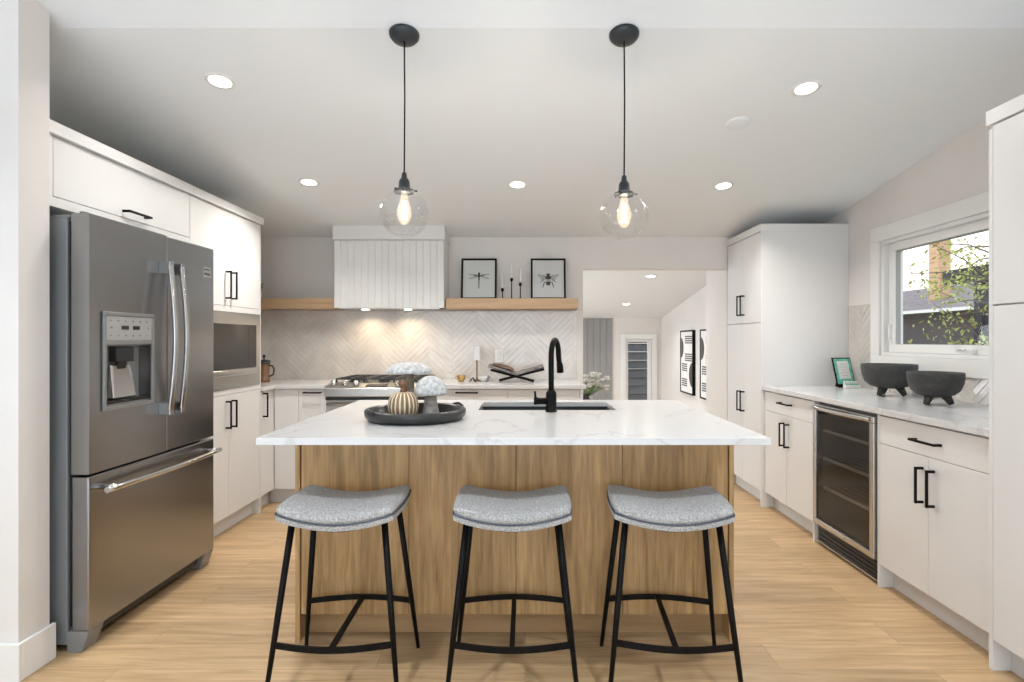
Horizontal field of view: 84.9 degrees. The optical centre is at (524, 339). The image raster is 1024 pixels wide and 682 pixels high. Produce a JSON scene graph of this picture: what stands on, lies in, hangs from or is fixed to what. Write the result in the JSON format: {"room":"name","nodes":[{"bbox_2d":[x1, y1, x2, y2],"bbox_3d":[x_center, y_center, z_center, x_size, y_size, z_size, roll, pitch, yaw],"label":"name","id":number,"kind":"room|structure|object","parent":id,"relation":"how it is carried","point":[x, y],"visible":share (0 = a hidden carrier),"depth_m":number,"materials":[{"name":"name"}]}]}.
{"room":"kitchen","nodes":[
{"label":"kitchen","id":0,"kind":"room"},
{"bbox_2d":[0,0,49,642],"bbox_3d":[-3.084,-0.039,2.132,2.432,2.590,0.135,0,0,0],"label":"wall","id":1,"kind":"structure","parent":0,"point":[24,24],"depth_m":2.09,"materials":[{"name":"white paint"}]},
{"bbox_2d":[0,622,55,681],"bbox_3d":[-3.026,1.186,2.132,2.347,0.140,0.165,0,0,0],"label":"baseboard","id":2,"kind":"structure","parent":1,"relation":"attached to","point":[18,661],"depth_m":2.09,"materials":[{"name":"white paint"}]},
{"bbox_2d":[261,237,735,482],"bbox_3d":[-0.002,0.551,5.205,5.116,2.910,0.570,0,0,0],"label":"wall","id":3,"kind":"structure","parent":0,"point":[291,267],"depth_m":4.92,"materials":[{"name":"white paint"}]},
{"bbox_2d":[261,298,343,309],"bbox_3d":[-2.072,-0.305,4.794,0.972,0.088,0.248,0,0,0],"label":"floating shelf","id":4,"kind":"object","parent":3,"relation":"attached to","point":[266,303],"visible":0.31,"depth_m":4.67,"materials":[{"name":"brown wood"}]},
{"bbox_2d":[333,225,449,309],"bbox_3d":[-1.123,-0.600,4.764,0.923,0.689,0.308,0,0,0],"label":"range hood","id":5,"kind":"object","parent":3,"relation":"attached to","point":[375,268],"visible":1,"depth_m":4.62,"materials":[{"name":"white laminate"}]},
{"bbox_2d":[261,311,576,378],"bbox_3d":[-1.048,0.044,4.915,3.005,0.596,0.008,0,0,0],"label":"backsplash","id":6,"kind":"structure","parent":3,"relation":"attached to","point":[298,344],"depth_m":4.91,"materials":[{"name":"beige tile"}]},
{"bbox_2d":[495,349,502,361],"bbox_3d":[-0.227,0.139,4.905,0.070,0.115,0.011,0,0,0],"label":"wall outlet","id":7,"kind":"object","parent":3,"relation":"attached to","point":[498,352],"visible":1,"depth_m":4.90,"materials":[{"name":"white paint"}]},
{"bbox_2d":[497,351,500,360],"bbox_3d":[-0.227,0.139,4.901,0.034,0.085,0.003,0,0,0],"label":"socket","id":8,"kind":"object","parent":7,"relation":"attached to","point":[498,352],"depth_m":4.90,"materials":[{"name":"white plastic"}]},
{"bbox_2d":[446,298,577,309],"bbox_3d":[-0.107,-0.305,4.794,1.105,0.088,0.248,0,0,0],"label":"floating shelf","id":9,"kind":"object","parent":3,"relation":"attached to","point":[451,303],"visible":1,"depth_m":4.67,"materials":[{"name":"brown wood"}]},
{"bbox_2d":[461,258,496,297],"bbox_3d":[-0.397,-0.528,4.835,0.306,0.357,0.070,0,0,0],"label":"framed print","id":10,"kind":"object","parent":9,"relation":"on","point":[478,275],"visible":0.96,"depth_m":4.83,"materials":[{"name":"white paper"}]},
{"bbox_2d":[531,258,565,297],"bbox_3d":[0.201,-0.528,4.835,0.301,0.357,0.070,0,0,0],"label":"framed print","id":11,"kind":"object","parent":9,"relation":"on","point":[548,275],"visible":0.98,"depth_m":4.83,"materials":[{"name":"white paper"}]},
{"bbox_2d":[21,483,1023,681],"bbox_3d":[-0.800,1.331,-0.480,6.800,0.150,11.040,0,0,0],"label":"floor","id":12,"kind":"structure","parent":0,"point":[803,612],"depth_m":2.36,"materials":[{"name":"brown wood"}]},
{"bbox_2d":[50,211,221,651],"bbox_3d":[-2.082,0.367,2.699,0.836,1.778,0.902,0,0,0],"label":"refrigerator","id":13,"kind":"object","parent":12,"relation":"on","point":[132,451],"visible":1,"depth_m":2.44,"materials":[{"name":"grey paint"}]},
{"bbox_2d":[188,186,263,537],"bbox_3d":[-2.220,0.186,3.642,0.676,2.140,0.864,0,0,0],"label":"tall cabinet","id":14,"kind":"object","parent":12,"relation":"on","point":[233,233],"visible":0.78,"depth_m":3.70,"materials":[{"name":"white laminate"}]},
{"bbox_2d":[213,310,259,391],"bbox_3d":[-2.113,0.069,3.640,0.414,0.501,0.821,0,0,0],"label":"microwave","id":15,"kind":"object","parent":14,"relation":"in","point":[236,336],"visible":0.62,"depth_m":3.70,"materials":[{"name":"grey paint"}]},
{"bbox_2d":[261,389,273,506],"bbox_3d":[-2.220,0.815,4.486,0.676,0.882,0.828,0,0,0],"label":"base cabinet","id":16,"kind":"object","parent":12,"relation":"on","point":[267,397],"visible":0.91,"depth_m":4.18,"materials":[{"name":"white wood"}]},
{"bbox_2d":[261,379,341,390],"bbox_3d":[-2.038,0.357,4.491,1.040,0.031,0.836,0,0,0],"label":"countertop","id":17,"kind":"structure","parent":16,"relation":"on","point":[274,383],"depth_m":4.30,"materials":[{"name":"white stone"}]},
{"bbox_2d":[261,355,274,381],"bbox_3d":[-2.111,0.231,4.552,0.125,0.222,0.092,0,0,29],"label":"press","id":18,"kind":"object","parent":17,"relation":"on","point":[265,364],"visible":0.86,"depth_m":4.53,"materials":[{"name":"brown"}]},
{"bbox_2d":[270,389,325,501],"bbox_3d":[-1.747,0.815,4.573,0.456,0.882,0.654,0,0,0],"label":"base cabinet","id":19,"kind":"object","parent":12,"relation":"on","point":[291,406],"visible":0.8,"depth_m":4.29,"materials":[{"name":"white wood"}]},
{"bbox_2d":[265,485,419,681],"bbox_3d":[-0.662,0.917,2.095,0.471,0.678,0.406,0,0,-1],"label":"counter stool","id":20,"kind":"object","parent":12,"relation":"on","point":[314,508],"visible":1,"depth_m":1.96,"materials":[{"name":"grey fabric"}]},
{"bbox_2d":[276,485,409,524],"bbox_3d":[-0.662,0.609,2.095,0.430,0.064,0.336,0,0,-1],"label":"seat cushion","id":21,"kind":"object","parent":20,"relation":"on","point":[311,505],"depth_m":1.98,"materials":[{"name":"grey fabric"}]},
{"bbox_2d":[324,374,434,411],"bbox_3d":[-1.133,0.777,4.536,0.765,0.958,0.718,0,0,0],"label":"range","id":22,"kind":"object","parent":12,"relation":"on","point":[352,388],"visible":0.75,"depth_m":4.24,"materials":[{"name":"silver metal"}]},
{"bbox_2d":[338,380,417,382],"bbox_3d":[-1.133,0.345,4.617,0.763,0.020,0.555,0,0,0],"label":"cooktop","id":23,"kind":"object","parent":22,"relation":"in","point":[348,381],"depth_m":4.47,"materials":[{"name":"silver metal"}]},
{"bbox_2d":[436,389,582,399],"bbox_3d":[-0.153,0.815,4.573,1.186,0.882,0.654,0,0,0],"label":"base cabinet","id":24,"kind":"object","parent":12,"relation":"on","point":[452,394],"visible":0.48,"depth_m":4.29,"materials":[{"name":"white wood"}]},
{"bbox_2d":[441,379,585,388],"bbox_3d":[-0.141,0.357,4.586,1.212,0.031,0.646,0,0,0],"label":"countertop","id":25,"kind":"structure","parent":24,"relation":"on","point":[450,383],"depth_m":4.30,"materials":[{"name":"white stone"}]},
{"bbox_2d":[455,375,465,381],"bbox_3d":[-0.526,0.316,4.620,0.073,0.052,0.073,0,0,45],"label":"cup","id":26,"kind":"object","parent":25,"relation":"on","point":[461,378],"visible":1,"depth_m":4.59,"materials":[{"name":"brown metal"}]},
{"bbox_2d":[473,346,480,380],"bbox_3d":[-0.400,0.197,4.660,0.074,0.290,0.074,0,0,0],"label":"table lamp","id":27,"kind":"object","parent":25,"relation":"on","point":[476,353],"visible":0.91,"depth_m":4.64,"materials":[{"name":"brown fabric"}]},
{"bbox_2d":[478,376,489,381],"bbox_3d":[-0.335,0.321,4.620,0.100,0.042,0.100,0,0,0],"label":"dish","id":28,"kind":"object","parent":25,"relation":"on","point":[482,378],"visible":1,"depth_m":4.59,"materials":[{"name":"white ceramic"}]},
{"bbox_2d":[490,368,543,381],"bbox_3d":[-0.060,0.287,4.600,0.440,0.106,0.180,0,0,0],"label":"book stand","id":29,"kind":"object","parent":25,"relation":"on","point":[542,369],"visible":0.86,"depth_m":4.55,"materials":[{"name":"black metal"}]},
{"bbox_2d":[488,363,543,375],"bbox_3d":[-0.072,0.239,4.600,0.450,0.093,0.250,0,0,0],"label":"open book","id":30,"kind":"object","parent":29,"relation":"on","point":[510,370],"visible":1,"depth_m":4.49,"materials":[{"name":"grey paper"}]},
{"bbox_2d":[446,485,578,681],"bbox_3d":[-0.044,0.917,2.095,0.471,0.678,0.406,0,0,0],"label":"counter stool","id":31,"kind":"object","parent":12,"relation":"on","point":[482,508],"visible":1,"depth_m":1.96,"materials":[{"name":"grey fabric"}]},
{"bbox_2d":[454,485,570,524],"bbox_3d":[-0.044,0.609,2.095,0.430,0.064,0.336,0,0,0],"label":"seat cushion","id":32,"kind":"object","parent":31,"relation":"on","point":[473,505],"depth_m":1.98,"materials":[{"name":"grey fabric"}]},
{"bbox_2d":[295,445,733,641],"bbox_3d":[-0.043,0.816,2.783,1.823,0.880,0.913,0,0,0],"label":"kitchen island","id":33,"kind":"object","parent":12,"relation":"on","point":[350,562],"visible":0.48,"depth_m":2.33,"materials":[{"name":"brown wood"}]},
{"bbox_2d":[256,400,770,444],"bbox_3d":[-0.042,0.363,2.635,1.841,0.026,1.270,0,0,0],"label":"island countertop","id":34,"kind":"structure","parent":33,"relation":"on","point":[627,422],"depth_m":2.24,"materials":[{"name":"white stone"}]},
{"bbox_2d":[364,402,465,425],"bbox_3d":[-0.483,0.319,2.480,0.444,0.062,0.444,0,0,0],"label":"round tray","id":35,"kind":"object","parent":34,"relation":"on","point":[448,412],"visible":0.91,"depth_m":2.31,"materials":[{"name":"grey"}]},
{"bbox_2d":[387,379,418,413],"bbox_3d":[-0.522,0.256,2.400,0.132,0.178,0.132,0,0,0],"label":"pumpkin","id":36,"kind":"object","parent":35,"relation":"on","point":[402,402],"visible":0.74,"depth_m":2.35,"materials":[{"name":"beige ceramic"}]},
{"bbox_2d":[386,362,431,413],"bbox_3d":[-0.535,0.223,2.585,0.208,0.244,0.208,0,0,0],"label":"ornament","id":37,"kind":"object","parent":35,"relation":"on","point":[408,369],"visible":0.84,"depth_m":2.53,"materials":[{"name":"white ceramic"}]},
{"bbox_2d":[414,376,446,413],"bbox_3d":[-0.416,0.251,2.470,0.146,0.188,0.146,0,0,0],"label":"ornament","id":38,"kind":"object","parent":35,"relation":"on","point":[430,387],"visible":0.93,"depth_m":2.43,"materials":[{"name":"grey stone"}]},
{"bbox_2d":[481,406,609,409],"bbox_3d":[0.112,0.486,2.982,0.717,0.219,0.389,0,0,0],"label":"sink","id":39,"kind":"object","parent":34,"relation":"in","point":[484,407],"visible":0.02,"depth_m":3.17,"materials":[{"name":"black metal"}]},
{"bbox_2d":[534,337,563,411],"bbox_3d":[0.141,0.168,2.782,0.104,0.363,0.228,0,0,43],"label":"faucet","id":40,"kind":"object","parent":34,"relation":"on","point":[550,400],"visible":1,"depth_m":2.73,"materials":[{"name":"black metal"}]},
{"bbox_2d":[600,484,742,681],"bbox_3d":[0.528,0.917,2.095,0.471,0.678,0.406,0,0,4],"label":"counter stool","id":41,"kind":"object","parent":12,"relation":"on","point":[704,508],"visible":1,"depth_m":1.96,"materials":[{"name":"grey fabric"}]},
{"bbox_2d":[608,484,733,524],"bbox_3d":[0.528,0.609,2.095,0.430,0.064,0.336,0,0,4],"label":"seat cushion","id":42,"kind":"object","parent":41,"relation":"on","point":[704,505],"depth_m":1.98,"materials":[{"name":"grey fabric"}]},
{"bbox_2d":[727,224,848,506],"bbox_3d":[2.086,0.191,4.558,0.696,2.130,0.704,0,0,0],"label":"tall cabinet","id":43,"kind":"object","parent":12,"relation":"on","point":[788,284],"visible":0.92,"depth_m":4.21,"materials":[{"name":"white laminate"}]},
{"bbox_2d":[765,391,819,541],"bbox_3d":[2.098,0.815,3.845,0.672,0.882,0.721,0,0,0],"label":"base cabinet","id":44,"kind":"object","parent":12,"relation":"on","point":[788,419],"visible":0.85,"depth_m":3.81,"materials":[{"name":"white laminate"}]},
{"bbox_2d":[811,402,876,580],"bbox_3d":[2.071,0.821,3.173,0.669,0.870,0.610,0,0,0],"label":"beverage cooler","id":45,"kind":"object","parent":12,"relation":"on","point":[844,438],"visible":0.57,"depth_m":3.44,"materials":[{"name":"grey glass"}]},
{"bbox_2d":[823,486,868,510],"bbox_3d":[2.059,0.906,3.173,0.448,0.016,0.544,0,0,0],"label":"wire shelf","id":46,"kind":"object","parent":45,"relation":"attached to","point":[833,489],"depth_m":3.38,"materials":[{"name":"silver metal"}]},
{"bbox_2d":[823,457,868,476],"bbox_3d":[2.059,0.726,3.173,0.448,0.016,0.544,0,0,0],"label":"wire shelf","id":47,"kind":"object","parent":45,"relation":"attached to","point":[836,460],"depth_m":3.37,"materials":[{"name":"silver metal"}]},
{"bbox_2d":[823,429,868,445],"bbox_3d":[2.059,0.556,3.173,0.448,0.016,0.544,0,0,0],"label":"wire shelf","id":48,"kind":"object","parent":45,"relation":"attached to","point":[844,433],"depth_m":3.37,"materials":[{"name":"silver metal"}]},
{"bbox_2d":[818,525,876,578],"bbox_3d":[1.821,1.186,3.173,0.018,0.110,0.600,0,0,0],"label":"grille","id":49,"kind":"object","parent":45,"relation":"attached to","point":[863,562],"depth_m":3.14,"materials":[{"name":"black plastic"}]},
{"bbox_2d":[877,414,988,650],"bbox_3d":[2.098,0.815,2.505,0.672,0.882,0.713,0,0,0],"label":"base cabinet","id":50,"kind":"object","parent":12,"relation":"on","point":[933,481],"visible":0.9,"depth_m":2.46,"materials":[{"name":"white laminate"}]},
{"bbox_2d":[761,386,988,436],"bbox_3d":[2.100,0.357,3.178,0.649,0.031,2.062,0,0,0],"label":"countertop","id":51,"kind":"structure","parent":50,"relation":"on","point":[972,418],"depth_m":2.97,"materials":[{"name":"white stone"}]},
{"bbox_2d":[831,358,854,386],"bbox_3d":[2.321,0.235,4.073,0.170,0.212,0.122,0,0,-18],"label":"framed card","id":52,"kind":"object","parent":51,"relation":"on","point":[842,367],"visible":0.7,"depth_m":4.07,"materials":[{"name":"green metal"}]},
{"bbox_2d":[843,381,860,388],"bbox_3d":[2.312,0.317,3.962,0.100,0.050,0.045,0,0,0],"label":"card holder","id":53,"kind":"object","parent":51,"relation":"on","point":[846,384],"visible":1,"depth_m":3.94,"materials":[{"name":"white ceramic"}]},
{"bbox_2d":[860,363,918,395],"bbox_3d":[2.222,0.244,3.420,0.298,0.194,0.298,0,0,0],"label":"footed bowl","id":54,"kind":"object","parent":51,"relation":"on","point":[884,376],"visible":0.93,"depth_m":3.33,"materials":[{"name":"grey ceramic"}]},
{"bbox_2d":[906,371,965,404],"bbox_3d":[2.168,0.255,2.960,0.254,0.171,0.254,0,0,0],"label":"footed bowl","id":55,"kind":"object","parent":51,"relation":"on","point":[945,385],"visible":1,"depth_m":2.88,"materials":[{"name":"grey ceramic"}]},
{"bbox_2d":[986,94,1023,678],"bbox_3d":[2.086,0.191,1.575,0.696,2.130,1.149,0,0,0],"label":"tall cabinet","id":56,"kind":"object","parent":12,"relation":"on","point":[1006,137],"visible":1,"depth_m":2.07,"materials":[{"name":"white laminate"}]},
{"bbox_2d":[39,0,1023,317],"bbox_3d":[-0.800,-1.144,1.600,7.000,1.672,15.400,0,0,0],"label":"ceiling","id":57,"kind":"structure","parent":0,"point":[498,93],"depth_m":2.83,"materials":[{"name":"white paint"}]},
{"bbox_2d":[203,72,235,89],"bbox_3d":[-1.431,-1.214,2.628,0.135,0.022,0.134,0,0,6],"label":"recessed light","id":58,"kind":"object","parent":57,"relation":"in","point":[215,80],"visible":1,"depth_m":2.62,"materials":[{"name":"white paint"}]},
{"bbox_2d":[298,178,319,186],"bbox_3d":[-1.451,-1.059,3.763,0.135,0.022,0.134,0,0,6],"label":"recessed light","id":59,"kind":"object","parent":57,"relation":"in","point":[310,182],"visible":1,"depth_m":3.76,"materials":[{"name":"white paint"}]},
{"bbox_2d":[379,24,428,237],"bbox_3d":[-0.497,-0.845,2.305,0.200,0.846,0.200,0,0,0],"label":"pendant light","id":60,"kind":"object","parent":57,"relation":"hanging from","point":[403,35],"visible":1,"depth_m":2.29,"materials":[{"name":"black metal"}]},
{"bbox_2d":[394,172,417,195],"bbox_3d":[-0.491,-0.648,2.305,0.096,0.087,0.098,0,0,0],"label":"socket","id":61,"kind":"object","parent":60,"relation":"attached to","point":[404,184],"depth_m":2.29,"materials":[{"name":"black metal"}]},
{"bbox_2d":[507,180,526,188],"bbox_3d":[-0.051,-1.054,3.800,0.135,0.022,0.134,0,0,6],"label":"recessed light","id":62,"kind":"object","parent":57,"relation":"in","point":[517,184],"visible":1,"depth_m":3.79,"materials":[{"name":"white paint"}]},
{"bbox_2d":[600,24,648,240],"bbox_3d":[0.408,-0.839,2.305,0.200,0.858,0.200,0,0,0],"label":"pendant light","id":63,"kind":"object","parent":57,"relation":"hanging from","point":[623,35],"visible":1,"depth_m":2.29,"materials":[{"name":"black metal"}]},
{"bbox_2d":[614,175,636,197],"bbox_3d":[0.414,-0.636,2.305,0.096,0.087,0.098,0,0,0],"label":"socket","id":64,"kind":"object","parent":63,"relation":"attached to","point":[623,191],"depth_m":2.29,"materials":[{"name":"black metal"}]},
{"bbox_2d":[645,275,656,277],"bbox_3d":[1.410,-0.716,6.285,0.135,0.022,0.134,0,0,6],"label":"recessed light","id":65,"kind":"object","parent":57,"relation":"in","point":[646,276],"visible":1,"depth_m":6.29,"materials":[{"name":"white paint"}]},
{"bbox_2d":[713,181,733,189],"bbox_3d":[1.354,-1.052,3.820,0.135,0.022,0.134,0,0,6],"label":"recessed light","id":66,"kind":"object","parent":57,"relation":"in","point":[719,186],"visible":1,"depth_m":3.81,"materials":[{"name":"white paint"}]},
{"bbox_2d":[725,116,750,129],"bbox_3d":[1.142,-1.161,3.001,0.127,0.025,0.126,0,0,-6],"label":"ceiling plate","id":67,"kind":"object","parent":57,"relation":"attached to","point":[740,122],"visible":1,"depth_m":2.99,"materials":[{"name":"white paint"}]},
{"bbox_2d":[790,80,821,96],"bbox_3d":[1.347,-1.206,2.684,0.135,0.022,0.134,0,0,6],"label":"recessed light","id":68,"kind":"object","parent":57,"relation":"in","point":[805,89],"visible":1,"depth_m":2.68,"materials":[{"name":"white paint"}]},
{"bbox_2d":[593,318,660,399],"bbox_3d":[0.350,0.826,9.030,3.900,2.359,0.120,0,0,0],"label":"wall","id":69,"kind":"structure","parent":0,"point":[619,325],"depth_m":8.97,"materials":[{"name":"white paint"}]},
{"bbox_2d":[583,318,611,399],"bbox_3d":[0.698,0.829,8.960,1.395,2.354,0.019,0,0,0],"label":"boards","id":70,"kind":"object","parent":69,"relation":"attached to","point":[602,327],"visible":0.23,"depth_m":8.95,"materials":[{"name":"grey wood"}]},
{"bbox_2d":[621,333,656,399],"bbox_3d":[1.820,0.951,8.988,0.580,2.110,0.085,0,0,0],"label":"door frame","id":71,"kind":"structure","parent":69,"relation":"in","point":[625,337],"depth_m":8.95,"materials":[{"name":"white paint"}]},
{"bbox_2d":[661,286,705,411],"bbox_3d":[2.240,0.590,7.230,0.120,2.832,3.480,0,0,0],"label":"wall","id":72,"kind":"structure","parent":0,"point":[690,314],"depth_m":7.95,"materials":[{"name":"white paint"}]},
{"bbox_2d":[680,330,695,395],"bbox_3d":[2.159,0.291,7.442,0.039,0.840,0.575,0,0,0],"label":"wall art","id":73,"kind":"object","parent":72,"relation":"attached to","point":[687,337],"visible":1,"depth_m":7.36,"materials":[{"name":"white paper"}]},
{"bbox_2d":[700,329,705,399],"bbox_3d":[2.159,0.291,6.570,0.039,0.840,0.580,0,0,0],"label":"wall art","id":74,"kind":"object","parent":72,"relation":"attached to","point":[702,331],"visible":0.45,"depth_m":6.74,"materials":[{"name":"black paper"}]},
{"bbox_2d":[823,119,992,404],"bbox_3d":[2.506,-0.237,-0.540,0.140,2.986,10.920,0,0,0],"label":"wall","id":75,"kind":"structure","parent":0,"point":[958,170],"depth_m":3.48,"materials":[{"name":"white paint"}]},
{"bbox_2d":[848,304,871,388],"bbox_3d":[2.431,0.044,4.065,0.008,0.596,0.280,0,0,0],"label":"backsplash","id":76,"kind":"structure","parent":75,"relation":"attached to","point":[858,315],"depth_m":4.07,"materials":[{"name":"beige tile"}]},
{"bbox_2d":[870,192,988,378],"bbox_3d":[2.486,-0.284,3.090,0.140,0.980,1.660,0,0,0],"label":"window","id":77,"kind":"structure","parent":75,"relation":"in","point":[886,257],"depth_m":3.55,"materials":[{"name":"white paint"}]},
{"bbox_2d":[872,378,988,404],"bbox_3d":[2.431,0.275,3.040,0.008,0.134,1.760,0,0,0],"label":"backsplash","id":78,"kind":"structure","parent":75,"relation":"attached to","point":[974,390],"depth_m":3.04,"materials":[{"name":"beige tile"}]},
{"bbox_3d":[0.400,2.081,7.170,4.000,0.150,4.260,0,0,0],"label":"floor","id":79,"kind":"structure","parent":0,"visible":0},
{"bbox_3d":[0.620,1.358,5.750,0.400,1.295,0.400,0,0,0],"label":"side table","id":80,"kind":"object","parent":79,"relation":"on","visible":0},
{"bbox_2d":[583,393,589,399],"bbox_3d":[0.620,0.630,5.750,0.120,0.160,0.120,0,0,0],"label":"vase","id":81,"kind":"object","parent":80,"relation":"on","point":[585,396],"visible":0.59,"depth_m":5.72,"materials":[{"name":"grey glass"}]},
{"bbox_2d":[583,371,610,396],"bbox_3d":[0.725,0.460,5.771,0.339,0.275,0.277,0,0,0],"label":"flower bouquet","id":82,"kind":"object","parent":81,"relation":"in","point":[594,383],"visible":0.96,"depth_m":5.73,"materials":[{"name":"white plant"}]},
{"label":"outside","id":83,"kind":"structure","parent":0,"visible":0},
{"bbox_3d":[21.350,2.281,15.000,37.300,0.050,50.000,0,0,0],"label":"ground","id":84,"kind":"structure","parent":83,"visible":0},
{"bbox_2d":[903,240,973,344],"bbox_3d":[11.625,-0.454,15.500,5.550,5.420,17.800,0,0,0],"label":"house","id":85,"kind":"structure","parent":84,"relation":"on","point":[913,313],"depth_m":13.20,"materials":[{"name":"grey"}]},
{"bbox_2d":[907,236,988,344],"bbox_3d":[4.599,0.098,5.593,1.446,4.327,1.747,0,0,-15],"label":"leafy tree","id":86,"kind":"object","parent":84,"relation":"on","point":[962,281],"visible":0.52,"depth_m":5.83,"materials":[{"name":"green plant"}]},
{"bbox_2d":[942,264,988,344],"bbox_3d":[6.075,0.636,6.325,0.150,3.240,3.450,0,0,0],"label":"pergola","id":87,"kind":"object","parent":84,"relation":"on","point":[984,327],"visible":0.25,"depth_m":7.41,"materials":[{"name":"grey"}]},
{"bbox_3d":[-2.620,-0.016,3.620,0.120,2.544,2.840,0,0,0],"label":"wall","id":88,"kind":"structure","parent":0,"visible":0},
{"bbox_2d":[50,119,192,242],"bbox_3d":[-2.220,-0.714,2.712,0.676,0.340,0.993,0,0,0],"label":"upper cabinet","id":89,"kind":"object","parent":88,"relation":"attached to","point":[87,174],"visible":0.64,"depth_m":2.60,"materials":[{"name":"white wood"}]},
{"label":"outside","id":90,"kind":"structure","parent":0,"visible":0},
{"bbox_2d":[628,342,646,399],"bbox_3d":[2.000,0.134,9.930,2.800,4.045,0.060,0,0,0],"label":"glass door","id":91,"kind":"structure","parent":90,"point":[637,351],"depth_m":9.92,"materials":[{"name":"grey glass"}]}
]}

